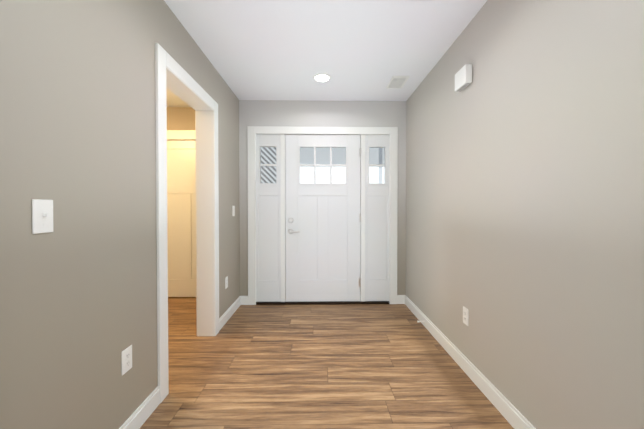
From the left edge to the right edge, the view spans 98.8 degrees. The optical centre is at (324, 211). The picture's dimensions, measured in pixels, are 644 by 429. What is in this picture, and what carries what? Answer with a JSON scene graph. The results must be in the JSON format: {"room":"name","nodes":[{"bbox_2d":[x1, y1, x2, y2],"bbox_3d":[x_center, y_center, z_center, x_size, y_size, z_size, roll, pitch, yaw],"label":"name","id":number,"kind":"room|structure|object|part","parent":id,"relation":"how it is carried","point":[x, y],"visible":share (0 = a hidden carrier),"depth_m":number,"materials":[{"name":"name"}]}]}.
{"room":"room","nodes":[
{"label":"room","id":0,"kind":"room"},
{"bbox_2d":[0,0,239,428],"bbox_3d":[-1.082,-0.088,2.271,0.140,2.470,2.925,0,1,-1],"label":"wall","id":1,"kind":"structure","parent":0,"point":[78,300],"depth_m":1.15,"materials":[{"name":"beige paint"}]},
{"bbox_2d":[32,199,52,233],"bbox_3d":[-0.981,0.018,0.969,0.020,0.118,0.072,0,1,-1],"label":"light switch","id":2,"kind":"object","parent":1,"relation":"attached to","point":[42,216],"visible":1,"depth_m":0.96,"materials":[{"name":"white plastic"}]},
{"bbox_2d":[121,345,131,374],"bbox_3d":[-0.994,0.747,1.389,0.008,0.118,0.072,0,1,-1],"label":"electrical outlet","id":3,"kind":"object","parent":1,"relation":"attached to","point":[126,356],"visible":1,"depth_m":1.38,"materials":[{"name":"white plastic"}]},
{"bbox_2d":[119,386,159,428],"bbox_3d":[-0.988,1.106,1.239,0.014,0.108,0.829,0,1,-1],"label":"baseboard","id":4,"kind":"structure","parent":1,"relation":"attached to","point":[142,413],"depth_m":1.51,"materials":[{"name":"white paint"}]},
{"bbox_2d":[155,43,218,402],"bbox_3d":[-1.000,0.074,2.124,0.018,2.150,0.965,0,1,-1],"label":"trim","id":5,"kind":"structure","parent":1,"relation":"attached to","point":[164,59],"depth_m":1.70,"materials":[{"name":"white paint"}]},
{"bbox_2d":[166,67,214,335],"bbox_3d":[-1.079,0.111,2.123,0.164,2.075,0.815,0,1,-1],"label":"door frame","id":6,"kind":"structure","parent":1,"relation":"attached to","point":[205,207],"depth_m":2.51,"materials":[{"name":"white paint"}]},
{"bbox_2d":[195,110,196,313],"bbox_3d":[-1.158,0.074,2.121,0.018,2.150,0.965,0,1,-1],"label":"trim","id":7,"kind":"structure","parent":1,"relation":"attached to","point":[196,257],"depth_m":2.52,"materials":[{"name":"white paint"}]},
{"bbox_2d":[225,276,227,288],"bbox_3d":[-1.017,0.739,2.865,0.008,0.118,0.072,0,1,-1],"label":"electrical outlet","id":8,"kind":"object","parent":1,"relation":"attached to","point":[226,282],"visible":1,"depth_m":2.85,"materials":[{"name":"white plastic"}]},
{"bbox_2d":[219,296,240,330],"bbox_3d":[-1.016,1.084,2.985,0.014,0.108,0.729,0,1,-1],"label":"baseboard","id":9,"kind":"structure","parent":1,"relation":"attached to","point":[224,318],"depth_m":2.92,"materials":[{"name":"white paint"}]},
{"bbox_2d":[232,206,234,215],"bbox_3d":[-1.020,-0.004,3.095,0.010,0.118,0.072,0,1,-1],"label":"light switch","id":10,"kind":"object","parent":1,"relation":"attached to","point":[233,210],"visible":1,"depth_m":3.08,"materials":[{"name":"white plastic"}]},
{"bbox_2d":[167,107,194,129],"bbox_3d":[-2.333,-0.106,3.634,2.320,2.470,0.140,0,1,-1],"label":"wall","id":11,"kind":"structure","parent":0,"point":[180,118],"depth_m":3.55,"materials":[{"name":"beige paint"}]},
{"bbox_2d":[167,139,194,140],"bbox_3d":[-1.793,0.094,3.634,0.800,2.070,0.138,0,1,-1],"label":"door frame","id":12,"kind":"structure","parent":11,"relation":"attached to","point":[183,139],"depth_m":3.55,"materials":[{"name":"white paint"}]},
{"bbox_2d":[167,130,194,138],"bbox_3d":[-1.792,0.045,3.563,0.974,2.170,0.022,0,1,-1],"label":"door frame","id":13,"kind":"structure","parent":11,"relation":"attached to","point":[180,134],"depth_m":3.54,"materials":[{"name":"white paint"}]},
{"bbox_2d":[167,140,195,296],"bbox_3d":[-1.792,0.101,3.559,0.754,2.035,0.125,0,1,-1],"label":"closet door","id":14,"kind":"structure","parent":11,"relation":"in","point":[181,196],"depth_m":3.59,"materials":[{"name":"white paint"}]},
{"bbox_2d":[239,100,405,295],"bbox_3d":[-0.020,-0.103,3.420,2.020,2.470,0.140,0,1,-1],"label":"wall","id":15,"kind":"structure","parent":0,"point":[307,113],"depth_m":3.34,"materials":[{"name":"beige paint"}]},
{"bbox_2d":[240,296,247,304],"bbox_3d":[-0.977,1.079,3.343,0.103,0.108,0.014,0,1,-1],"label":"baseboard","id":16,"kind":"structure","parent":15,"relation":"attached to","point":[244,300],"depth_m":3.34,"materials":[{"name":"white paint"}]},
{"bbox_2d":[256,134,280,301],"bbox_3d":[-0.683,0.085,3.372,0.300,2.036,0.052,0,1,-1],"label":"sidelight window","id":17,"kind":"structure","parent":15,"relation":"in","point":[268,242],"depth_m":3.36,"materials":[{"name":"white paint"}]},
{"bbox_3d":[-0.683,-0.562,3.363,0.202,0.451,0.006,0,1,-1],"label":"glass","id":18,"kind":"part","parent":17,"relation":"part of","materials":[{"name":"clear glass"}]},
{"bbox_2d":[256,301,388,304],"bbox_3d":[-0.022,1.118,3.430,1.624,0.028,0.152,0,1,-1],"label":"entry door sill","id":19,"kind":"structure","parent":15,"relation":"attached to","point":[321,302],"depth_m":3.35,"materials":[{"name":"brown metal"}]},
{"bbox_2d":[247,126,397,304],"bbox_3d":[-0.022,0.056,3.413,1.810,2.153,0.158,0,1,-1],"label":"door frame","id":20,"kind":"structure","parent":15,"relation":"attached to","point":[252,131],"depth_m":3.34,"materials":[{"name":"white paint"}]},
{"bbox_2d":[285,135,360,301],"bbox_3d":[-0.017,0.086,3.378,0.918,2.032,0.061,0,1,-1],"label":"entry door","id":21,"kind":"structure","parent":15,"relation":"in","point":[323,255],"depth_m":3.36,"materials":[{"name":"white paint"}]},
{"bbox_3d":[-0.021,-0.560,3.372,0.568,0.447,0.006,0,1,-1],"label":"glass","id":22,"kind":"part","parent":21,"relation":"part of","materials":[{"name":"clear glass"}]},
{"bbox_3d":[0.428,0.079,3.361,0.028,1.693,0.013,0,1,-1],"label":"entry door hinges","id":23,"kind":"part","parent":21,"relation":"part of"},
{"bbox_2d":[365,135,389,300],"bbox_3d":[0.641,0.084,3.393,0.300,2.036,0.052,0,1,-1],"label":"sidelight window","id":24,"kind":"structure","parent":15,"relation":"in","point":[376,241],"depth_m":3.38,"materials":[{"name":"white paint"}]},
{"bbox_3d":[0.641,-0.562,3.384,0.202,0.451,0.006,0,1,-1],"label":"glass","id":25,"kind":"part","parent":24,"relation":"part of","materials":[{"name":"clear glass"}]},
{"bbox_2d":[397,295,404,303],"bbox_3d":[0.938,1.079,3.373,0.107,0.108,0.014,0,1,-1],"label":"baseboard","id":26,"kind":"structure","parent":15,"relation":"attached to","point":[400,299],"depth_m":3.37,"materials":[{"name":"white paint"}]},
{"bbox_2d":[164,0,486,106],"bbox_3d":[-0.164,-1.350,0.511,6.800,0.100,6.500,0,1,-1],"label":"ceiling","id":27,"kind":"structure","parent":0,"point":[361,50],"depth_m":2.16,"materials":[{"name":"paint"}]},
{"bbox_2d":[313,73,330,81],"bbox_3d":[-0.024,-1.324,2.740,0.176,0.011,0.176,0,1,-1],"label":"recessed light","id":28,"kind":"object","parent":27,"relation":"in","point":[322,78],"depth_m":2.72,"materials":[{"name":"white plastic"}]},
{"bbox_2d":[386,76,409,87],"bbox_3d":[0.749,-1.327,2.841,0.170,0.007,0.270,0,1,-1],"label":"ceiling vent","id":29,"kind":"object","parent":27,"relation":"in","point":[397,82],"visible":1,"depth_m":2.82,"materials":[{"name":"white paint"}]},
{"bbox_2d":[140,297,513,428],"bbox_3d":[-0.164,1.209,0.544,6.800,0.080,6.500,0,1,-1],"label":"floor","id":30,"kind":"structure","parent":0,"point":[353,366],"depth_m":1.95,"materials":[{"name":"brown wood"}]},
{"bbox_2d":[406,0,643,428],"bbox_3d":[1.080,-0.087,2.175,0.140,2.470,2.665,0,1,-1],"label":"wall","id":31,"kind":"structure","parent":0,"point":[525,197],"depth_m":1.31,"materials":[{"name":"beige paint"}]},
{"bbox_2d":[455,64,471,91],"bbox_3d":[0.988,-0.946,1.964,0.050,0.126,0.160,0,1,-1],"label":"door chime","id":32,"kind":"object","parent":31,"relation":"attached to","point":[463,77],"visible":1,"depth_m":1.93,"materials":[{"name":"white plastic"}]},
{"bbox_2d":[463,306,468,325],"bbox_3d":[1.009,0.751,1.977,0.008,0.118,0.072,0,1,-1],"label":"electrical outlet","id":33,"kind":"object","parent":31,"relation":"attached to","point":[466,316],"visible":1,"depth_m":1.97,"materials":[{"name":"white plastic"}]},
{"bbox_2d":[405,295,535,428],"bbox_3d":[1.004,1.095,2.119,0.014,0.108,2.525,0,1,-1],"label":"baseboard","id":34,"kind":"structure","parent":31,"relation":"attached to","point":[514,417],"depth_m":1.82,"materials":[{"name":"white paint"}]},
{"label":"outside","id":35,"kind":"structure","parent":0,"visible":0},
{"bbox_2d":[261,147,383,182],"bbox_3d":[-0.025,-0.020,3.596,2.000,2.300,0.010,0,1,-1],"label":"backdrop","id":36,"kind":"structure","parent":35,"point":[270,153],"depth_m":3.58,"materials":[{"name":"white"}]}
]}

